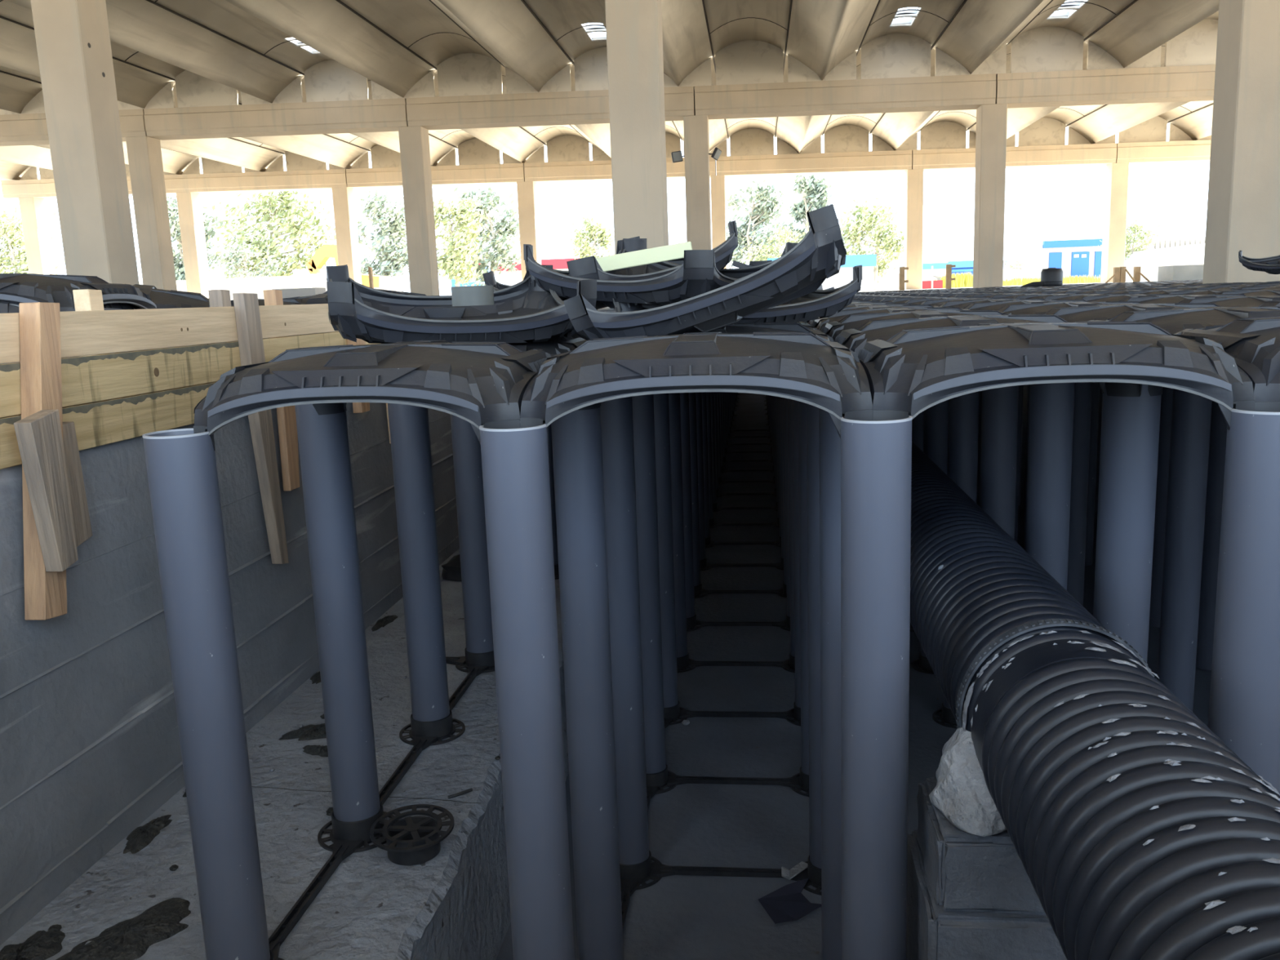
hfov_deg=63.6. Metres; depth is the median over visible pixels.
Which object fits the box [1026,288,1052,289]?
shell
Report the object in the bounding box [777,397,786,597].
pipe
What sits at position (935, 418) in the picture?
pipe
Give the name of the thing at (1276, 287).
shell
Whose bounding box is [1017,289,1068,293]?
shell
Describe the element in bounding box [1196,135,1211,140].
trim panel
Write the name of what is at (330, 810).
lump
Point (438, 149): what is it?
roof beam
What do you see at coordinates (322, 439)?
pipe
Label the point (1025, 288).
shell
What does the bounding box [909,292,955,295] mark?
shell
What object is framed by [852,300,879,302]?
shell
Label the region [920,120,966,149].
trim panel
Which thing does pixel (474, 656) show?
socket
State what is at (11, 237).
tree
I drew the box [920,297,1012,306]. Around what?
shell
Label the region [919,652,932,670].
socket
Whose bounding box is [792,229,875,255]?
tree
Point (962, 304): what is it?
shell
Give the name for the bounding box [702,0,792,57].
roof beam
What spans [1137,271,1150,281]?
brace
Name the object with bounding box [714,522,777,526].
bar
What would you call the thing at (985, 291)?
shell
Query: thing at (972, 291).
shell
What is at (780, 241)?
tree
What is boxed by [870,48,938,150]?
roof beam
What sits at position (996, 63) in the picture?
trim panel
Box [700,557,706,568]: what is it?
socket
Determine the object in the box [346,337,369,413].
stake
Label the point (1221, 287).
shell
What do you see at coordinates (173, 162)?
roof beam
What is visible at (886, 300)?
shell
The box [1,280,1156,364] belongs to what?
floor
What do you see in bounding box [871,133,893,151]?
trim panel
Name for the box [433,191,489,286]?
tree
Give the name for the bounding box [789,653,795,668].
socket
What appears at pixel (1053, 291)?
shell
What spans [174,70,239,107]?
trim panel
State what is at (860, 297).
shell
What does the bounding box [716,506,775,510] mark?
bar
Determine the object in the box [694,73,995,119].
concrete beam
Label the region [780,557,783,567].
socket
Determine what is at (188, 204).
concrete column
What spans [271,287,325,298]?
sheet
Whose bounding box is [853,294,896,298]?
shell
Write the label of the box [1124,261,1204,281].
wall
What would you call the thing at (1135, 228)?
tree
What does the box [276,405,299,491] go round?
timber offcut
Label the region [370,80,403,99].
trim panel
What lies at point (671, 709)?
socket
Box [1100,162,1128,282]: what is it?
concrete column
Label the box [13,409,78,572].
timber offcut
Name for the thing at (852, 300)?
shell
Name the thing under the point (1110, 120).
roof beam
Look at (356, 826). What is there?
socket
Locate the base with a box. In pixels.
[369,804,454,865]
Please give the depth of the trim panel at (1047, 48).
18.88 m
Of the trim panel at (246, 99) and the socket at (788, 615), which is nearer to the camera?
the socket at (788, 615)
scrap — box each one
[758,877,822,924]
[781,861,807,879]
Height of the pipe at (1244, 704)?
1.491 m
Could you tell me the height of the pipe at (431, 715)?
1.053 m
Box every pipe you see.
[142,428,284,959]
[294,404,398,853]
[387,403,465,745]
[450,414,494,672]
[479,422,574,959]
[547,424,559,579]
[551,407,623,959]
[600,396,661,889]
[631,394,676,794]
[653,393,688,724]
[668,392,695,672]
[680,392,702,631]
[688,392,707,598]
[695,391,711,570]
[701,391,715,547]
[706,391,718,528]
[710,391,720,511]
[713,391,723,497]
[716,391,725,484]
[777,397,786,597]
[779,397,790,631]
[782,398,795,672]
[786,399,800,725]
[790,400,808,796]
[796,404,821,895]
[818,408,841,959]
[840,415,912,959]
[871,402,1279,959]
[909,410,924,631]
[911,400,948,674]
[932,391,979,728]
[977,391,982,506]
[979,385,1018,538]
[1013,385,1022,542]
[1018,385,1023,505]
[1023,384,1030,549]
[1023,385,1028,520]
[1024,382,1075,590]
[1066,382,1092,606]
[1084,382,1099,565]
[1093,382,1161,662]
[1149,386,1173,627]
[1157,388,1212,711]
[1195,400,1226,670]
[1208,408,1279,794]
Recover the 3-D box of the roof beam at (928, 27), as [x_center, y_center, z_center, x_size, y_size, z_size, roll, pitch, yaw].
[4.179,-7.251,14.114,1.383,0.325,10.600,-1,10,7]
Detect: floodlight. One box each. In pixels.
[671,151,684,163]
[708,147,721,159]
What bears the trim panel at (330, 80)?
on the concrete beam at (380, 115)
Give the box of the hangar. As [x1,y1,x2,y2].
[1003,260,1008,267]
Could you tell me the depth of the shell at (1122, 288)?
7.78 m
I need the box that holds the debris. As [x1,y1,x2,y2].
[681,720,689,725]
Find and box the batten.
[386,403,391,444]
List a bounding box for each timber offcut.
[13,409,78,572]
[62,421,92,546]
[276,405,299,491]
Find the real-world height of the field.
0.162 m
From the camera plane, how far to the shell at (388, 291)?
5.42 m
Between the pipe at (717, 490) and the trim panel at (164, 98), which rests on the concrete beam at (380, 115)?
the trim panel at (164, 98)
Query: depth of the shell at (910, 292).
10.76 m
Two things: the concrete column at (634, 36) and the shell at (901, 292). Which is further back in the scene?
the shell at (901, 292)
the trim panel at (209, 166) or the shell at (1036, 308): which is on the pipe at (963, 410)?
the shell at (1036, 308)
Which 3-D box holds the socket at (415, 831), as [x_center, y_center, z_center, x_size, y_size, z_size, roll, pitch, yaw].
[-0.527,0.837,2.399,0.121,0.058,0.121,-1,10,7]
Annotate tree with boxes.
[0,200,65,274]
[166,194,223,280]
[204,190,336,278]
[208,237,286,278]
[331,188,408,279]
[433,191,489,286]
[451,184,521,285]
[566,214,614,259]
[725,175,793,268]
[733,222,808,263]
[777,174,835,243]
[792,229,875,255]
[838,189,904,290]
[1003,255,1024,269]
[1098,219,1162,259]
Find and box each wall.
[0,307,611,945]
[138,274,327,300]
[873,268,1036,289]
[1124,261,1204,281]
[1142,236,1205,250]
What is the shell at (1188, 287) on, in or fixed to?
on the pipe
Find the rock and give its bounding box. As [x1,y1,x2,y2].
[928,726,1007,836]
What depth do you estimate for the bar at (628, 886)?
2.96 m
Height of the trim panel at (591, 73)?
0.826 m
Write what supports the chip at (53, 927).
on the floor at (455, 904)
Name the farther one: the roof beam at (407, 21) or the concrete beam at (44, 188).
the concrete beam at (44, 188)
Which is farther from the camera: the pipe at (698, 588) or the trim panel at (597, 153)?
the trim panel at (597, 153)
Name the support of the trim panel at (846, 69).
on the concrete beam at (953, 92)
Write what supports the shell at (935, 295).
on the pipe
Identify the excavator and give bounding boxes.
[292,244,404,291]
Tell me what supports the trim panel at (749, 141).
on the concrete beam at (893, 161)
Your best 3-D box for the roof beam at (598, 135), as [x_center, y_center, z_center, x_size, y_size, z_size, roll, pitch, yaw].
[-1.355,-8.833,25.440,1.351,0.632,10.770,-1,10,7]
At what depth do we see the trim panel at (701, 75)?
19.63 m
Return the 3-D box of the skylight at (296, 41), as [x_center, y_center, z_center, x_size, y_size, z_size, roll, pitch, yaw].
[-6.165,-8.187,19.156,0.453,0.160,1.310,-1,10,7]
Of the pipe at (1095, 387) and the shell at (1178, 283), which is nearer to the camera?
the pipe at (1095, 387)
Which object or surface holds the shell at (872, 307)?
on the pipe at (935, 418)
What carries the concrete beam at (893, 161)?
on the concrete column at (913, 179)
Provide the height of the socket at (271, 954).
0.058 m
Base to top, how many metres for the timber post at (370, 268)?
1.168 m
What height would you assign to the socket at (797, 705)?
0.058 m
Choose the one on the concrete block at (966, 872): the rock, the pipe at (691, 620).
the rock
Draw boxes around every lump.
[325,807,333,815]
[441,554,462,581]
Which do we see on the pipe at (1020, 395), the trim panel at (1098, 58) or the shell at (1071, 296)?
the shell at (1071, 296)
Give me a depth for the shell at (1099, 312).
2.85 m
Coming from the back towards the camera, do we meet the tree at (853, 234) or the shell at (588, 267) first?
the tree at (853, 234)
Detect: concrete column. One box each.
[18,197,55,274]
[30,0,139,285]
[125,136,177,290]
[176,191,210,298]
[331,186,361,284]
[398,125,439,295]
[516,181,541,280]
[604,0,668,254]
[683,115,711,249]
[710,175,727,268]
[903,168,923,289]
[973,103,1007,288]
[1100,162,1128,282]
[1202,0,1279,284]
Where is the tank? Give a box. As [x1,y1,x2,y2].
[1157,264,1204,280]
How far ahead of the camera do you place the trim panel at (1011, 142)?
29.22 m
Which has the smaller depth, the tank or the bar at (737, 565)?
the bar at (737, 565)
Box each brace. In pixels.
[1105,271,1118,283]
[1124,268,1135,281]
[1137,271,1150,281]
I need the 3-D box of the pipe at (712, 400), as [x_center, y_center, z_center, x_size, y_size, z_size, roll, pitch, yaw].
[0.525,-0.498,8.051,0.192,1.490,0.192,-11,14,-41]
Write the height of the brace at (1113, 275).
0.369 m
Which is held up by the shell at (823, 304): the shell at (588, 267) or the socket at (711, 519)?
the shell at (588, 267)
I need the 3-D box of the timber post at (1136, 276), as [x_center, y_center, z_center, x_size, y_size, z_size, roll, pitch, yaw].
[12.956,-5.363,26.909,0.139,0.388,0.120,-1,10,7]
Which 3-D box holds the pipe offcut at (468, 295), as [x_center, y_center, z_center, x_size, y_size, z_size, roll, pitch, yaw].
[-0.353,-0.388,2.176,0.088,0.040,0.088,-1,10,7]
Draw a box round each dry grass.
[933,271,973,288]
[1002,275,1101,286]
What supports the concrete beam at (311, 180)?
on the concrete column at (344, 198)
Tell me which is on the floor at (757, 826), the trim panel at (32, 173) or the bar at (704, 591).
the bar at (704, 591)
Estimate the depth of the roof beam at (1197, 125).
27.70 m
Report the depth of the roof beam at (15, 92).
20.67 m
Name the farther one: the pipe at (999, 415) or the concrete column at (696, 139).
the concrete column at (696, 139)
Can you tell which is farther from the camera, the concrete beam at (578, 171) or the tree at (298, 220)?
the tree at (298, 220)
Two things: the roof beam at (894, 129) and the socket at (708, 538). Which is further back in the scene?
the roof beam at (894, 129)
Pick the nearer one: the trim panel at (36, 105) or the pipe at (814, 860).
the pipe at (814, 860)
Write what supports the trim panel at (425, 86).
on the concrete beam at (578, 107)
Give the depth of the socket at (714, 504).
8.13 m
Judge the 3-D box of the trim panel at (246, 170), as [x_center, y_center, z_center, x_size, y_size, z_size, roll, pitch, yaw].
[-11.870,-9.714,31.750,0.634,0.554,0.060,-1,10,7]
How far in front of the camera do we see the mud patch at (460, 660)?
3.64 m
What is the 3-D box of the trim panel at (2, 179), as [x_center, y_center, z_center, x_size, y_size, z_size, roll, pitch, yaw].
[-19.950,-9.726,32.660,0.634,0.554,0.060,-1,10,7]
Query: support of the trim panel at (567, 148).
on the concrete beam at (578, 171)
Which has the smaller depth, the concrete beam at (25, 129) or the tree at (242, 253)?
the concrete beam at (25, 129)
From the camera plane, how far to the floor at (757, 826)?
3.81 m
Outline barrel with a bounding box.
[1040,267,1062,286]
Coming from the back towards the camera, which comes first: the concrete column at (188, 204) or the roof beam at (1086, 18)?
the concrete column at (188, 204)
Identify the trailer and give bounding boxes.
[922,266,942,288]
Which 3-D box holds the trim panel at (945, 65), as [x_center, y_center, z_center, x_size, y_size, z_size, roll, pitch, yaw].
[5.796,-7.764,19.115,0.634,0.554,0.060,-1,10,7]
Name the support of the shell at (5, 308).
on the floor at (1140, 281)
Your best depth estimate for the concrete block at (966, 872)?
1.61 m
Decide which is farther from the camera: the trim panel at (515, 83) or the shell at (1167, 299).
the trim panel at (515, 83)
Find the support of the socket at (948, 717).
attached to the pipe at (963, 410)
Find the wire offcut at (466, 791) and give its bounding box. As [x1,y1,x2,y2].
[448,787,472,799]
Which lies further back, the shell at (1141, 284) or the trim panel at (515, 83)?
the trim panel at (515, 83)
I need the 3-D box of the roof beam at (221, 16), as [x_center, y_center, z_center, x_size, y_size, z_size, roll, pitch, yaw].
[-6.594,-7.266,15.328,1.383,0.325,10.600,-1,10,7]
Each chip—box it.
[48,924,62,930]
[168,864,177,871]
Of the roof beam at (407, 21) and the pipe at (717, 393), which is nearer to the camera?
the pipe at (717, 393)
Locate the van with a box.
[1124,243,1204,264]
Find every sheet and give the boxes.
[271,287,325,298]
[1021,280,1044,287]
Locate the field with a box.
[858,281,1140,292]
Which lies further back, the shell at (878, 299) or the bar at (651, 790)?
the shell at (878, 299)
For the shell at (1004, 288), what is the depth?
11.76 m
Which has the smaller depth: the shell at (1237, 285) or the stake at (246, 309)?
the stake at (246, 309)
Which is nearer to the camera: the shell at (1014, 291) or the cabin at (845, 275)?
the shell at (1014, 291)
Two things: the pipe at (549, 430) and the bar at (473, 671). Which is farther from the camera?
the pipe at (549, 430)
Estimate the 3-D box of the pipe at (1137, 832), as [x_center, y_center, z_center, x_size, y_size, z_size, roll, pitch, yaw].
[1.077,-0.273,5.230,0.318,0.318,10.750,-1,10,7]
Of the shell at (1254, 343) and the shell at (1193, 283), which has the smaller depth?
the shell at (1254, 343)
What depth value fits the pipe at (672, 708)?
4.05 m
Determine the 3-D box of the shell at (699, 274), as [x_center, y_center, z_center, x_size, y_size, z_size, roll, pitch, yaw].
[0.063,-0.574,2.820,0.587,0.213,0.586,5,12,33]
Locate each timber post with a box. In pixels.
[368,266,373,288]
[898,266,908,290]
[945,264,955,288]
[1112,266,1120,282]
[1120,266,1125,282]
[1133,266,1141,281]
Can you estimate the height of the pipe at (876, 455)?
1.491 m
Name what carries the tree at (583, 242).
on the floor
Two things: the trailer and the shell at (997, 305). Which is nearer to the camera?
the shell at (997, 305)
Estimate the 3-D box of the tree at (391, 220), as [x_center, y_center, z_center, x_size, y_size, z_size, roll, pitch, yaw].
[-15.509,-14.025,62.340,6.100,7.208,3.911,2,11,20]
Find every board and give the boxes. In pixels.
[0,306,238,364]
[0,341,240,417]
[0,382,215,469]
[258,303,338,338]
[262,331,376,362]
[595,241,692,271]
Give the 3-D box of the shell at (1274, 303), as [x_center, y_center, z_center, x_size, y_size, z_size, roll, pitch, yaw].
[1.968,-0.424,2.858,0.583,0.171,0.583,-1,10,7]
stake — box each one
[18,302,66,620]
[72,288,106,355]
[208,289,233,343]
[232,293,288,564]
[263,289,284,337]
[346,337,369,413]
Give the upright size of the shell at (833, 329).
0.168 m
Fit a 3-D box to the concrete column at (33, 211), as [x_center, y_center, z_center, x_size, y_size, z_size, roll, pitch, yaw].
[-19.189,-7.041,33.035,0.500,3.833,0.600,-1,10,7]
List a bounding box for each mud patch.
[0,929,65,959]
[56,897,191,959]
[123,814,172,853]
[278,723,326,741]
[302,745,328,756]
[310,671,320,684]
[371,615,397,631]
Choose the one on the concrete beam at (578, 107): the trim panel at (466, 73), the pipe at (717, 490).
the trim panel at (466, 73)
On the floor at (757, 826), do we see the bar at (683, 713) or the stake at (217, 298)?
the bar at (683, 713)
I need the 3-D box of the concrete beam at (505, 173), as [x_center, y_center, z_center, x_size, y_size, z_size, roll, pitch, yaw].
[-6.119,-9.159,31.115,5.446,0.624,0.570,-1,10,7]
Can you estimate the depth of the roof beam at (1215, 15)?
18.32 m
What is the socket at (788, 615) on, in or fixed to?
attached to the pipe at (786, 428)
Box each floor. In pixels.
[0,548,568,959]
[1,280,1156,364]
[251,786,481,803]
[496,384,1211,959]
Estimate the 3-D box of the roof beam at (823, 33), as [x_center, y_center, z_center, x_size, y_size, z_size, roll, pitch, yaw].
[2.845,-6.902,14.328,1.351,0.632,10.600,-1,10,7]
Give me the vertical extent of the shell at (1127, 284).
0.167 m
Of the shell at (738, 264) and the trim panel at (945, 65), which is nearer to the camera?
the shell at (738, 264)
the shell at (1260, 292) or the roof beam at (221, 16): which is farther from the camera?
the roof beam at (221, 16)
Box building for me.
[1007,238,1102,279]
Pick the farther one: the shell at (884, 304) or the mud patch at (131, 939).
the shell at (884, 304)
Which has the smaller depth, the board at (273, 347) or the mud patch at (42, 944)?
the mud patch at (42, 944)
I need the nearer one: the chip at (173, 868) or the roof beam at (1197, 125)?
the chip at (173, 868)
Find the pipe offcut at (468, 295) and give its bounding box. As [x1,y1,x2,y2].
[451,285,493,306]
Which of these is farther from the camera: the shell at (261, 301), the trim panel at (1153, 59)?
the trim panel at (1153, 59)
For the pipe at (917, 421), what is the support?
on the floor at (757, 826)
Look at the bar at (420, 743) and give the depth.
2.83 m
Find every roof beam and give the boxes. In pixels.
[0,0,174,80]
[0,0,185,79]
[0,17,175,108]
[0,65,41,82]
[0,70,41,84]
[0,71,42,113]
[0,145,53,169]
[0,160,31,180]
[6,0,304,102]
[34,141,201,174]
[146,0,333,75]
[160,137,284,171]
[173,83,370,168]
[225,0,435,97]
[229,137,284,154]
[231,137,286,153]
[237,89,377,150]
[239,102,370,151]
[301,76,457,165]
[335,0,505,70]
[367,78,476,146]
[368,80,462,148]
[431,0,572,92]
[434,70,546,163]
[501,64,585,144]
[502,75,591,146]
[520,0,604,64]
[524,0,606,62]
[570,64,611,158]
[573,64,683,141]
[661,0,712,85]
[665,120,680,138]
[673,57,728,152]
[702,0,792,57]
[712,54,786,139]
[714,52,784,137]
[775,52,857,153]
[786,0,878,79]
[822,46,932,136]
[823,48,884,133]
[857,0,967,51]
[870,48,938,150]
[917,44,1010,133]
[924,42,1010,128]
[933,0,1051,74]
[966,41,1087,138]
[1006,0,1137,44]
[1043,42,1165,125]
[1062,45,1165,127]
[1066,101,1190,143]
[1084,0,1219,67]
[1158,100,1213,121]
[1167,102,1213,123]
[1167,104,1213,140]
[1205,10,1218,19]
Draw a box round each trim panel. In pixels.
[0,108,20,115]
[0,177,15,180]
[20,89,44,114]
[20,166,39,179]
[39,167,53,179]
[117,100,143,110]
[124,164,129,176]
[144,80,175,108]
[163,171,176,174]
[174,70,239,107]
[182,157,201,174]
[201,157,242,173]
[240,91,271,104]
[244,167,261,172]
[265,155,284,171]
[271,75,303,103]
[284,151,327,170]
[303,59,368,102]
[328,163,346,169]
[349,151,369,168]
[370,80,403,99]
[370,144,400,168]
[403,69,435,98]
[436,53,502,96]
[436,148,456,165]
[457,137,500,164]
[502,151,522,164]
[505,66,537,93]
[524,145,545,163]
[538,63,571,92]
[546,134,590,162]
[573,46,608,91]
[591,143,611,160]
[663,72,678,87]
[665,132,680,158]
[678,57,711,87]
[709,139,727,156]
[715,40,783,84]
[729,128,773,155]
[777,137,798,154]
[787,53,822,82]
[800,135,821,153]
[822,50,856,80]
[824,124,869,152]
[861,33,931,79]
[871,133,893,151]
[896,132,917,150]
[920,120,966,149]
[934,47,970,75]
[968,130,976,147]
[971,44,1006,74]
[1006,133,1015,146]
[1009,26,1084,72]
[1017,117,1066,146]
[1067,126,1090,144]
[1086,40,1124,70]
[1094,133,1115,143]
[1117,115,1167,142]
[1124,44,1161,68]
[1164,18,1217,66]
[1168,123,1192,141]
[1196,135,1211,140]
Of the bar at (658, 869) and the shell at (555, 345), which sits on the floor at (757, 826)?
the bar at (658, 869)
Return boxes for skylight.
[288,37,317,51]
[582,23,606,38]
[890,7,919,24]
[1048,0,1084,17]
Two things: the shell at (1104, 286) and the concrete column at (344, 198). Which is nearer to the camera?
the shell at (1104, 286)
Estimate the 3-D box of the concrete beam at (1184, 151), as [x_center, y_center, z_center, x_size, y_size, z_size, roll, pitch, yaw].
[16.059,-9.128,28.615,5.576,0.626,0.570,-1,10,7]
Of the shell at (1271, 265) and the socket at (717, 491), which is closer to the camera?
the shell at (1271, 265)
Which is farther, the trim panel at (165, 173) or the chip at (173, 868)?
the trim panel at (165, 173)
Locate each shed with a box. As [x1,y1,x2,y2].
[451,262,490,286]
[497,257,579,285]
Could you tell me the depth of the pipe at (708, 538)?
6.92 m
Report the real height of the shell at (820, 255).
0.309 m
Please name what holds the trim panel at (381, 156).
on the concrete beam at (505, 173)
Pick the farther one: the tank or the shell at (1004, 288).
the tank
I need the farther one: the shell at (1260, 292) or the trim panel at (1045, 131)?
the trim panel at (1045, 131)
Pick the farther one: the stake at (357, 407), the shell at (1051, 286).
the shell at (1051, 286)
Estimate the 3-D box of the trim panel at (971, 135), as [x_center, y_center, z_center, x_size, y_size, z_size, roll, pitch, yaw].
[9.676,-9.685,29.321,0.634,0.554,0.060,-1,10,7]
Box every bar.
[268,840,364,959]
[378,736,438,804]
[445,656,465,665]
[448,666,488,710]
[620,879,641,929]
[646,786,659,812]
[650,862,808,882]
[666,773,799,788]
[679,709,794,719]
[688,660,789,667]
[695,621,786,627]
[701,589,782,595]
[706,563,781,568]
[710,541,778,545]
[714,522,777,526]
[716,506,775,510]
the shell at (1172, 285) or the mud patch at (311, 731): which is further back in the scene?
the shell at (1172, 285)
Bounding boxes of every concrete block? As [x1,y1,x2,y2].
[906,830,1066,959]
[916,777,1046,915]
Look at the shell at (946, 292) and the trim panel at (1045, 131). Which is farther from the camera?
the trim panel at (1045, 131)
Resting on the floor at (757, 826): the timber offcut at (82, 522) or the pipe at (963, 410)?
the pipe at (963, 410)
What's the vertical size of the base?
0.069 m
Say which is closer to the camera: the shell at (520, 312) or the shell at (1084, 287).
the shell at (520, 312)
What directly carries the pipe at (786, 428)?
on the floor at (757, 826)
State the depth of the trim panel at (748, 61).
19.49 m
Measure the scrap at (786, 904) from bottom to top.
0.015 m
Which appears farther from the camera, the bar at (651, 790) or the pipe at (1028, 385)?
the pipe at (1028, 385)
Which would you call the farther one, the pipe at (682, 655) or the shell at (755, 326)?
the pipe at (682, 655)
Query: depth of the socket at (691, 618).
5.29 m
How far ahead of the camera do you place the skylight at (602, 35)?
19.10 m
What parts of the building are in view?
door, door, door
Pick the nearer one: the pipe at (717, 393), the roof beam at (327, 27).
the pipe at (717, 393)
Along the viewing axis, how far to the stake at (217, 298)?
3.33 m
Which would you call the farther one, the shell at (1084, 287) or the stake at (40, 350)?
the shell at (1084, 287)
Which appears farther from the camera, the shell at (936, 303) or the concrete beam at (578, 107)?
the concrete beam at (578, 107)
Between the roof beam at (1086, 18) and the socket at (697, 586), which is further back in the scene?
the roof beam at (1086, 18)
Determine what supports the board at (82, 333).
on the board at (100, 377)
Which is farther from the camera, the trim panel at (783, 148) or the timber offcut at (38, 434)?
the trim panel at (783, 148)
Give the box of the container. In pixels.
[947,260,973,276]
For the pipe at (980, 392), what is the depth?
6.12 m
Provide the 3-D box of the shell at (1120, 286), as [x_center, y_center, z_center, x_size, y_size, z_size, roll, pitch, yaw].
[4.465,-1.698,9.462,0.581,0.169,0.581,-1,10,7]
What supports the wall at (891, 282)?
on the floor
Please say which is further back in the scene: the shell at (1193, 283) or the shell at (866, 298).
the shell at (1193, 283)
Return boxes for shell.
[0,273,156,311]
[0,301,133,313]
[133,284,213,344]
[193,339,551,450]
[231,298,305,335]
[284,293,328,304]
[322,288,426,295]
[325,264,596,343]
[345,334,586,410]
[482,220,737,310]
[520,331,872,443]
[523,238,797,308]
[563,204,846,340]
[569,333,581,338]
[600,322,834,406]
[732,260,834,289]
[733,260,862,323]
[797,321,817,329]
[804,304,933,324]
[810,306,962,330]
[820,310,1003,341]
[834,314,1104,393]
[846,302,910,306]
[849,302,893,304]
[852,299,869,301]
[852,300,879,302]
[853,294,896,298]
[856,294,910,299]
[857,321,1255,430]
[862,295,915,300]
[869,295,933,301]
[880,295,948,302]
[885,292,910,294]
[890,296,965,302]
[893,292,919,294]
[900,292,931,294]
[904,297,986,304]
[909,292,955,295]
[917,292,967,295]
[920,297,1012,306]
[928,292,982,296]
[933,298,1045,308]
[939,292,998,296]
[954,293,1001,297]
[960,290,985,292]
[960,299,1088,310]
[969,293,1029,297]
[973,290,1000,292]
[982,288,1006,290]
[988,289,1035,293]
[988,293,1065,297]
[994,288,1025,290]
[998,301,1142,314]
[1000,289,1048,293]
[1007,288,1038,290]
[1012,293,1096,298]
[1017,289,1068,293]
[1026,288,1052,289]
[1038,286,1063,288]
[1038,289,1093,293]
[1039,288,1065,289]
[1040,293,1135,300]
[1044,302,1220,322]
[1052,286,1075,288]
[1054,287,1099,289]
[1062,289,1123,293]
[1065,286,1091,288]
[1075,287,1120,289]
[1075,293,1182,302]
[1076,284,1101,286]
[1083,285,1119,288]
[1088,284,1114,286]
[1088,306,1279,333]
[1089,289,1159,293]
[1097,287,1144,289]
[1108,285,1137,287]
[1114,284,1141,285]
[1119,293,1245,303]
[1122,289,1203,294]
[1124,284,1172,287]
[1124,286,1186,289]
[1129,284,1170,285]
[1147,315,1279,412]
[1149,282,1177,284]
[1149,284,1194,287]
[1154,286,1220,289]
[1163,288,1260,294]
[1164,282,1191,284]
[1178,295,1279,306]
[1179,284,1235,286]
[1182,282,1202,284]
[1191,285,1271,289]
[1195,282,1242,284]
[1210,283,1278,286]
[1213,289,1279,295]
[1227,281,1279,284]
[1235,285,1279,289]
[1238,250,1279,274]
[1248,284,1279,286]
[1257,300,1279,306]
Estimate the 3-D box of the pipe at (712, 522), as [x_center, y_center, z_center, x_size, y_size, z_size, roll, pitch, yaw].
[0.461,-0.394,7.484,0.192,1.490,0.192,-11,14,-41]
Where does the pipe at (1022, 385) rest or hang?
on the floor at (757, 826)
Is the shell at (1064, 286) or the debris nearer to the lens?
the debris
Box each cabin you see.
[767,253,875,291]
[922,262,951,280]
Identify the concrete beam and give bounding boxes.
[0,108,160,146]
[0,176,170,199]
[143,97,408,140]
[164,168,351,194]
[346,163,524,188]
[405,86,695,129]
[524,156,715,182]
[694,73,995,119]
[715,150,911,177]
[911,142,1116,171]
[995,64,1215,108]
[1115,139,1211,164]
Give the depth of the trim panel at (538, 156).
30.74 m
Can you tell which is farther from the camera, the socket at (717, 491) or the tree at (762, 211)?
the tree at (762, 211)
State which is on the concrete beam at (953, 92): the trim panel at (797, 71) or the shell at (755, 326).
the trim panel at (797, 71)
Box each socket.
[269,948,274,959]
[331,802,384,840]
[386,816,440,865]
[410,709,453,737]
[464,647,494,666]
[554,564,559,576]
[619,849,651,879]
[646,764,667,786]
[663,700,679,719]
[676,651,688,668]
[686,613,696,627]
[693,582,702,595]
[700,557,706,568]
[705,535,711,546]
[709,517,714,526]
[712,502,717,510]
[715,488,719,495]
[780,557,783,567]
[782,582,786,594]
[786,613,790,626]
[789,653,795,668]
[793,701,800,720]
[799,765,808,790]
[807,854,821,885]
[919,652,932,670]
[942,702,955,723]

